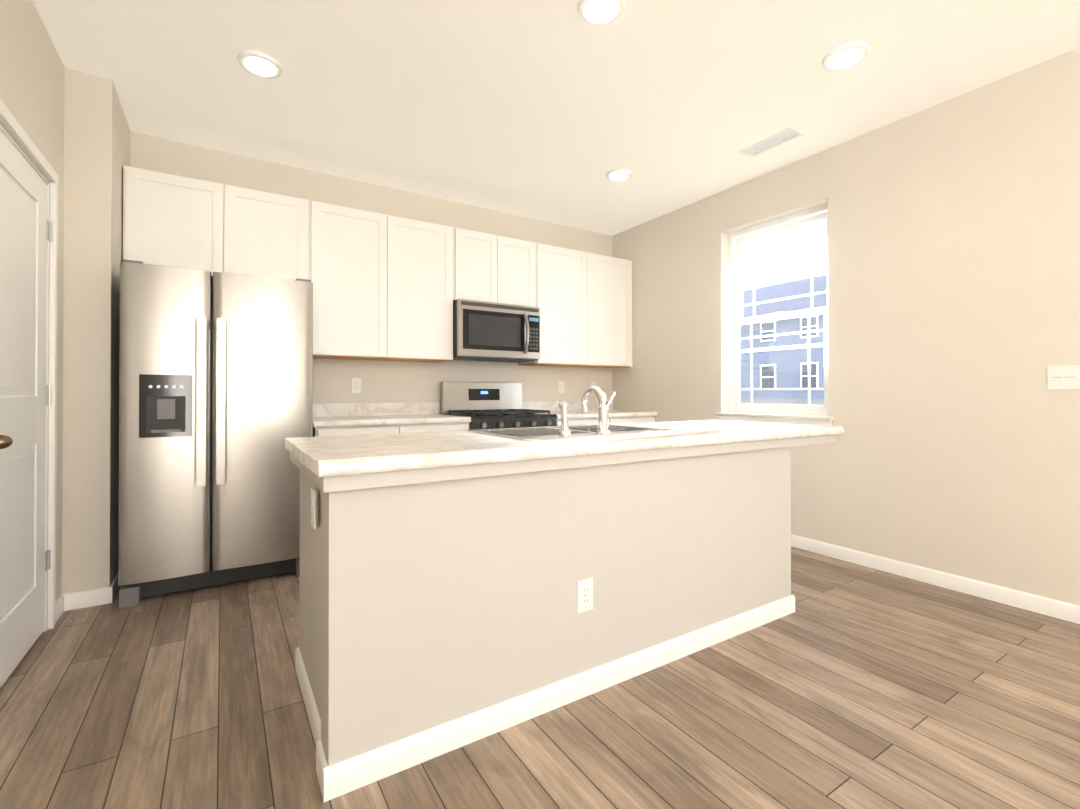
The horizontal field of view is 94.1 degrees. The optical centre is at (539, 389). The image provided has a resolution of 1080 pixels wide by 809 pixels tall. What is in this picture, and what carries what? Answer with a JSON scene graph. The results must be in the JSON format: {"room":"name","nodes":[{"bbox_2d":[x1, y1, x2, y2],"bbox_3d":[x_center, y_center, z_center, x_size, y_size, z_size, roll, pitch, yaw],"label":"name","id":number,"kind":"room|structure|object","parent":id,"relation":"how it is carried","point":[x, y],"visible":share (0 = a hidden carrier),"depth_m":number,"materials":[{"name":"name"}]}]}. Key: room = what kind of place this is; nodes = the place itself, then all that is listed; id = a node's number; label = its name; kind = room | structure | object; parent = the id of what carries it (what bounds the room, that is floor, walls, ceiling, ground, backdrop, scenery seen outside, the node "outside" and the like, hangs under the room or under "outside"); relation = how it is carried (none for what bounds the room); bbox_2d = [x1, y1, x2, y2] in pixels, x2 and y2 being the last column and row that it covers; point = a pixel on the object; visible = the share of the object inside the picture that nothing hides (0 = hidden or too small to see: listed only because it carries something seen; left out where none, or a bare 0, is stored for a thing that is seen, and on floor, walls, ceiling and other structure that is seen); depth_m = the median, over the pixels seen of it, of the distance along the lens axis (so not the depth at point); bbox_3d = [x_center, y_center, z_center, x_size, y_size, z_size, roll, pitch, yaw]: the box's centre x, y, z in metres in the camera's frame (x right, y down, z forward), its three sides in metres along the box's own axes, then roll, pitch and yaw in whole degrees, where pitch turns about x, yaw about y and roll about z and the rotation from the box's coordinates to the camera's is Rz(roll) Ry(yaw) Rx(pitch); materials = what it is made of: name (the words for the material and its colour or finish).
{"room":"kitchen","nodes":[
{"label":"kitchen","id":0,"kind":"room"},
{"bbox_2d":[0,0,64,629],"bbox_3d":[-0.999,-0.275,0.179,0.140,2.740,6.720,0,0,-32],"label":"wall","id":1,"kind":"structure","parent":0,"point":[32,72],"depth_m":2.23,"materials":[{"name":"paint"}]},
{"bbox_2d":[0,130,51,687],"bbox_3d":[-2.026,0.075,1.976,0.121,2.038,0.859,0,0,-32],"label":"door","id":2,"kind":"structure","parent":1,"relation":"in","point":[25,236],"depth_m":2.04,"materials":[{"name":"paint"}]},
{"bbox_2d":[0,99,57,631],"bbox_3d":[-2.080,0.042,1.931,0.140,2.128,0.996,0,0,-32],"label":"door frame","id":3,"kind":"structure","parent":1,"relation":"attached to","point":[11,124],"depth_m":2.33,"materials":[{"name":"paint"}]},
{"bbox_2d":[56,573,120,621],"bbox_3d":[-0.856,1.054,0.262,0.198,0.083,6.720,0,0,-32],"label":"baseboard","id":4,"kind":"structure","parent":1,"relation":"attached to","point":[84,599],"depth_m":2.57,"materials":[{"name":"paint"}]},
{"bbox_2d":[62,67,129,593],"bbox_3d":[-2.489,-0.259,2.845,0.185,2.740,0.620,0,0,-32],"label":"wall","id":5,"kind":"structure","parent":0,"point":[96,143],"depth_m":2.59,"materials":[{"name":"paint"}]},
{"bbox_2d":[130,131,611,414],"bbox_3d":[-1.004,-0.251,4.220,4.405,2.740,0.120,0,0,-32],"label":"wall","id":6,"kind":"structure","parent":0,"point":[397,382],"depth_m":4.04,"materials":[{"name":"paint"}]},
{"bbox_2d":[123,165,238,275],"bbox_3d":[-2.251,-0.994,3.172,0.551,0.605,0.324,0,0,-32],"label":"upper cabinet","id":7,"kind":"object","parent":6,"relation":"attached to","point":[170,220],"depth_m":3.04,"materials":[{"name":"paint"}]},
{"bbox_2d":[239,187,310,279],"bbox_3d":[-1.885,-0.993,3.404,0.551,0.605,0.324,0,0,-32],"label":"upper cabinet","id":8,"kind":"object","parent":6,"relation":"attached to","point":[275,229],"depth_m":3.31,"materials":[{"name":"paint"}]},
{"bbox_2d":[311,201,398,360],"bbox_3d":[-1.434,-0.766,3.687,0.653,1.055,0.324,0,0,-32],"label":"upper cabinet","id":9,"kind":"object","parent":6,"relation":"attached to","point":[388,287],"depth_m":3.58,"materials":[{"name":"paint"}]},
{"bbox_2d":[352,378,360,392],"bbox_3d":[-1.416,-0.033,3.883,0.070,0.115,0.007,0,0,-32],"label":"electrical outlet","id":10,"kind":"object","parent":6,"relation":"attached to","point":[356,385],"visible":1,"depth_m":3.88,"materials":[{"name":"white plastic"}]},
{"bbox_2d":[399,217,462,362],"bbox_3d":[-0.982,-0.765,3.972,0.653,1.055,0.324,0,0,-32],"label":"upper cabinet","id":11,"kind":"object","parent":6,"relation":"attached to","point":[430,254],"depth_m":3.87,"materials":[{"name":"paint"}]},
{"bbox_2d":[463,229,506,303],"bbox_3d":[-0.577,-1.003,4.230,0.441,0.575,0.324,0,0,-32],"label":"upper cabinet","id":12,"kind":"object","parent":6,"relation":"attached to","point":[484,254],"depth_m":4.12,"materials":[{"name":"paint"}]},
{"bbox_2d":[453,299,539,362],"bbox_3d":[-0.402,-0.482,4.251,0.753,0.453,0.470,0,0,-32],"label":"over-the-range microwave","id":13,"kind":"object","parent":12,"relation":"attached to","point":[491,331],"visible":1,"depth_m":4.09,"materials":[{"name":"metal"}]},
{"bbox_2d":[507,237,538,306],"bbox_3d":[-0.304,-1.002,4.402,0.441,0.575,0.324,0,0,-32],"label":"upper cabinet","id":14,"kind":"object","parent":6,"relation":"attached to","point":[522,256],"depth_m":4.31,"materials":[{"name":"paint"}]},
{"bbox_2d":[518,243,594,367],"bbox_3d":[0.112,-0.760,4.663,0.681,1.055,0.324,0,0,-32],"label":"upper cabinet","id":15,"kind":"object","parent":6,"relation":"attached to","point":[566,276],"depth_m":4.56,"materials":[{"name":"paint"}]},
{"bbox_2d":[558,381,563,392],"bbox_3d":[0.208,-0.026,4.908,0.070,0.115,0.007,0,0,-32],"label":"electrical outlet","id":16,"kind":"object","parent":6,"relation":"attached to","point":[560,386],"visible":1,"depth_m":4.90,"materials":[{"name":"white plastic"}]},
{"bbox_2d":[591,254,631,367],"bbox_3d":[0.571,-0.759,4.952,0.639,1.055,0.324,0,0,-32],"label":"upper cabinet","id":17,"kind":"object","parent":6,"relation":"attached to","point":[613,276],"depth_m":4.86,"materials":[{"name":"paint"}]},
{"bbox_2d":[0,547,1079,808],"bbox_3d":[0.805,1.132,1.309,4.725,0.060,7.320,0,0,-32],"label":"floor","id":18,"kind":"structure","parent":0,"point":[848,685],"depth_m":1.69,"materials":[{"name":"brown wood"}]},
{"bbox_2d":[118,259,312,608],"bbox_3d":[-1.924,0.223,3.064,0.908,1.780,0.788,0,0,-32],"label":"refrigerator","id":19,"kind":"object","parent":18,"relation":"on","point":[216,390],"visible":0.98,"depth_m":2.74,"materials":[{"name":"brushed steel"},{"name":"dark grey plastic"},{"name":"black glass"}]},
{"bbox_2d":[313,425,408,436],"bbox_3d":[-1.324,0.679,3.568,0.584,0.874,0.630,0,0,-32],"label":"base cabinet","id":20,"kind":"object","parent":18,"relation":"on","point":[341,431],"depth_m":3.29,"materials":[{"name":"paint"}]},
{"bbox_2d":[313,402,470,427],"bbox_3d":[-1.129,0.171,3.681,1.067,0.140,0.650,0,0,-32],"label":"countertop","id":21,"kind":"structure","parent":20,"relation":"on","point":[329,415],"depth_m":3.77,"materials":[{"name":"stone"}]},
{"bbox_2d":[409,423,468,432],"bbox_3d":[-0.930,0.680,3.816,0.584,0.874,0.630,0,0,-32],"label":"base cabinet","id":22,"kind":"object","parent":18,"relation":"on","point":[450,426],"depth_m":3.58,"materials":[{"name":"paint"}]},
{"bbox_2d":[440,382,556,429],"bbox_3d":[-0.337,0.517,4.142,0.759,1.165,0.678,0,0,-32],"label":"gas range","id":23,"kind":"object","parent":18,"relation":"on","point":[489,405],"visible":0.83,"depth_m":4.22,"materials":[{"name":"metal"}]},
{"bbox_2d":[290,434,836,765],"bbox_3d":[0.301,0.671,2.330,2.550,0.875,0.771,0,0,-32],"label":"kitchen island","id":24,"kind":"object","parent":18,"relation":"on","point":[429,598],"visible":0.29,"depth_m":1.69,"materials":[{"name":"paint"}]},
{"bbox_2d":[311,489,315,528],"bbox_3d":[-0.716,0.374,1.584,0.007,0.115,0.070,0,0,-32],"label":"outlet","id":25,"kind":"object","parent":24,"relation":"attached to","point":[313,508],"visible":1,"depth_m":1.56,"materials":[{"name":"white plastic"}]},
{"bbox_2d":[295,594,794,801],"bbox_3d":[0.146,1.066,2.251,2.191,0.083,0.761,0,0,-32],"label":"baseboard","id":26,"kind":"structure","parent":24,"relation":"attached to","point":[355,772],"depth_m":1.67,"materials":[{"name":"paint"}]},
{"bbox_2d":[285,420,843,476],"bbox_3d":[0.300,0.211,2.339,2.585,0.044,0.840,0,0,-32],"label":"countertop","id":27,"kind":"structure","parent":24,"relation":"on","point":[326,456],"depth_m":1.79,"materials":[{"name":"stone"}]},
{"bbox_2d":[465,424,680,440],"bbox_3d":[0.153,0.283,2.342,0.840,0.192,0.555,0,0,-32],"label":"sink","id":28,"kind":"object","parent":27,"relation":"in","point":[537,433],"visible":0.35,"depth_m":2.43,"materials":[{"name":"grey metal"}]},
{"bbox_2d":[558,386,615,435],"bbox_3d":[0.171,0.083,2.124,0.254,0.204,0.224,0,0,-32],"label":"chrome faucet","id":29,"kind":"object","parent":27,"relation":"on","point":[603,421],"visible":1,"depth_m":2.13,"materials":[{"name":"white metal"}]},
{"bbox_2d":[577,577,592,612],"bbox_3d":[0.164,0.745,1.825,0.070,0.115,0.007,0,0,-32],"label":"outlet","id":30,"kind":"object","parent":24,"relation":"attached to","point":[584,595],"visible":1,"depth_m":1.82,"materials":[{"name":"white plastic"}]},
{"bbox_2d":[557,418,616,425],"bbox_3d":[0.229,0.684,4.548,0.626,0.874,0.630,0,0,-32],"label":"base cabinet","id":31,"kind":"object","parent":18,"relation":"on","point":[611,420],"depth_m":4.28,"materials":[{"name":"paint"}]},
{"bbox_2d":[522,401,657,419],"bbox_3d":[0.449,0.177,4.678,1.132,0.140,0.650,0,0,-32],"label":"countertop","id":32,"kind":"structure","parent":31,"relation":"on","point":[574,409],"depth_m":4.72,"materials":[{"name":"stone"}]},
{"bbox_2d":[617,416,654,423],"bbox_3d":[0.658,0.686,4.818,0.626,0.874,0.630,0,0,-32],"label":"base cabinet","id":33,"kind":"object","parent":18,"relation":"on","point":[625,419],"depth_m":4.59,"materials":[{"name":"paint"}]},
{"bbox_2d":[32,0,1079,235],"bbox_3d":[0.805,-1.678,1.326,4.725,0.080,7.320,0,0,-32],"label":"ceiling","id":34,"kind":"structure","parent":0,"point":[553,111],"depth_m":2.65,"materials":[{"name":"paint"}]},
{"bbox_2d":[237,50,282,78],"bbox_3d":[-1.397,-1.621,2.514,0.200,0.020,0.200,0,0,-32],"label":"recessed light","id":35,"kind":"object","parent":34,"relation":"in","point":[259,64],"visible":1,"depth_m":2.49,"materials":[{"name":"paint"}]},
{"bbox_2d":[577,0,624,25],"bbox_3d":[0.258,-1.623,2.140,0.200,0.020,0.200,0,0,-32],"label":"recessed light","id":36,"kind":"object","parent":34,"relation":"in","point":[598,12],"visible":0.94,"depth_m":2.14,"materials":[{"name":"paint"}]},
{"bbox_2d":[606,168,631,180],"bbox_3d":[0.593,-1.613,3.782,0.200,0.020,0.200,0,0,-32],"label":"recessed light","id":37,"kind":"object","parent":34,"relation":"in","point":[619,174],"visible":0.94,"depth_m":3.75,"materials":[{"name":"paint"}]},
{"bbox_2d":[739,127,803,157],"bbox_3d":[1.516,-1.622,3.313,0.150,0.006,0.370,0,0,-32],"label":"ceiling vent","id":38,"kind":"object","parent":34,"relation":"in","point":[774,141],"visible":1,"depth_m":3.30,"materials":[{"name":"metal"}]},
{"bbox_2d":[822,42,869,70],"bbox_3d":[1.490,-1.621,2.456,0.200,0.020,0.200,0,0,-32],"label":"recessed light","id":39,"kind":"object","parent":34,"relation":"in","point":[845,56],"visible":0.98,"depth_m":2.44,"materials":[{"name":"paint"}]},
{"bbox_2d":[612,47,1079,605],"bbox_3d":[2.616,-0.261,2.461,0.160,2.740,6.720,0,0,-32],"label":"wall","id":40,"kind":"structure","parent":0,"point":[954,279],"depth_m":2.89,"materials":[{"name":"paint"}]},
{"bbox_2d":[716,203,833,425],"bbox_3d":[1.770,-0.515,3.785,0.200,1.557,0.930,0,0,-32],"label":"window","id":41,"kind":"structure","parent":40,"relation":"in","point":[736,255],"depth_m":3.85,"materials":[{"name":"paint"}]},
{"bbox_2d":[791,534,1079,623],"bbox_3d":[2.543,1.067,2.407,0.013,0.083,6.720,0,0,-32],"label":"baseboard","id":42,"kind":"structure","parent":40,"relation":"attached to","point":[1069,612],"depth_m":2.81,"materials":[{"name":"paint"}]},
{"bbox_2d":[1048,365,1079,388],"bbox_3d":[2.534,-0.061,2.432,0.008,0.115,0.116,0,0,-32],"label":"light switch","id":43,"kind":"object","parent":40,"relation":"attached to","point":[1064,377],"visible":1,"depth_m":2.43,"materials":[{"name":"white plastic"}]},
{"label":"outside","id":44,"kind":"structure","parent":0,"visible":0},
{"bbox_3d":[29.335,1.392,42.074,87.290,0.810,120.000,0,0,-32],"label":"lawn","id":45,"kind":"structure","parent":44,"visible":0},
{"bbox_2d":[740,274,826,404],"bbox_3d":[19.311,-3.556,35.775,10.200,8.970,29.000,0,0,-32],"label":"house","id":46,"kind":"structure","parent":45,"relation":"on","point":[801,303],"depth_m":33.13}
]}

